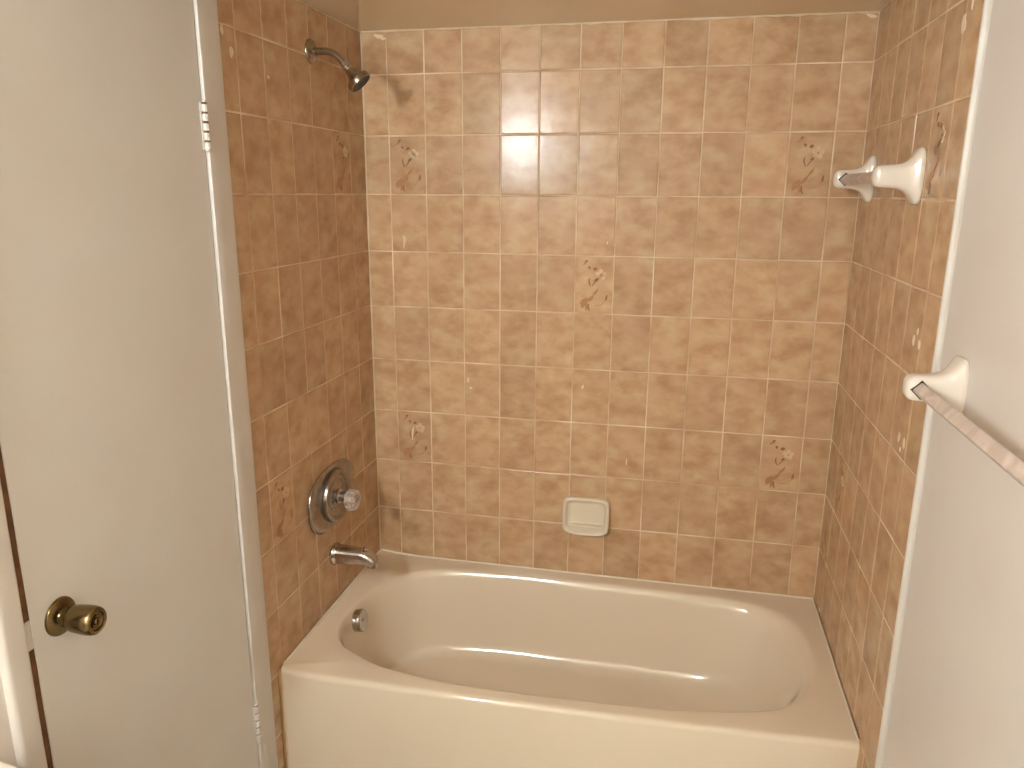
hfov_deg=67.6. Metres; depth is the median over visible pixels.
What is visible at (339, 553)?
tub spout
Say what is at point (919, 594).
wall
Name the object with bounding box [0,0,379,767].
wall
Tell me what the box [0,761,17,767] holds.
countertop
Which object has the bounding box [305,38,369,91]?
shower head
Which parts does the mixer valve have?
stem, knob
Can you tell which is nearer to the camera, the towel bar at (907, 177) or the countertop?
the countertop
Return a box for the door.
[0,0,261,767]
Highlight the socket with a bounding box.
[910,380,926,399]
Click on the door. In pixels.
(115, 443)
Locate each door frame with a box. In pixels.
[0,446,52,767]
[192,0,277,767]
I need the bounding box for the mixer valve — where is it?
[308,458,360,534]
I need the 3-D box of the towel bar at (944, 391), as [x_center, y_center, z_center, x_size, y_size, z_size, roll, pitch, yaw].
[0.695,0.078,1.093,0.100,0.124,0.699,3,14,12]
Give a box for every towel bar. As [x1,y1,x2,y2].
[832,147,926,204]
[902,356,1023,486]
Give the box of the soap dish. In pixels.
[562,496,609,536]
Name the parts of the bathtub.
overflow plate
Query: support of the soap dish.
attached to the wall at (611, 261)
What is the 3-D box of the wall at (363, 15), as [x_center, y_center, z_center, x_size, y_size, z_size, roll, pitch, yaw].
[-0.086,-0.719,0.643,1.774,0.100,3.620,3,14,12]
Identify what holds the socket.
attached to the towel bar at (944, 391)
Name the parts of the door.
knob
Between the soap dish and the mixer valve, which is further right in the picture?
the soap dish
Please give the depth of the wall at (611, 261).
2.44 m
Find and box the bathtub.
[281,549,858,767]
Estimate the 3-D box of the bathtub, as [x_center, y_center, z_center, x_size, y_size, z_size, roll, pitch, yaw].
[0.175,0.934,2.379,1.522,0.402,0.752,3,14,12]
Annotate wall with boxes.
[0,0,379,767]
[300,0,889,30]
[360,11,879,598]
[814,0,1023,767]
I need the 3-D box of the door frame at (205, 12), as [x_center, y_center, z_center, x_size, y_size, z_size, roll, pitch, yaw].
[-0.680,0.176,1.883,0.051,2.103,0.078,3,14,12]
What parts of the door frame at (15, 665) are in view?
strike plate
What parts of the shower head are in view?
arm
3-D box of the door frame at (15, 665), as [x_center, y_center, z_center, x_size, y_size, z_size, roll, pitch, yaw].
[-0.829,0.337,1.231,0.062,2.103,0.065,3,14,12]
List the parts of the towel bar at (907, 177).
rod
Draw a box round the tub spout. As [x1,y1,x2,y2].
[329,542,378,568]

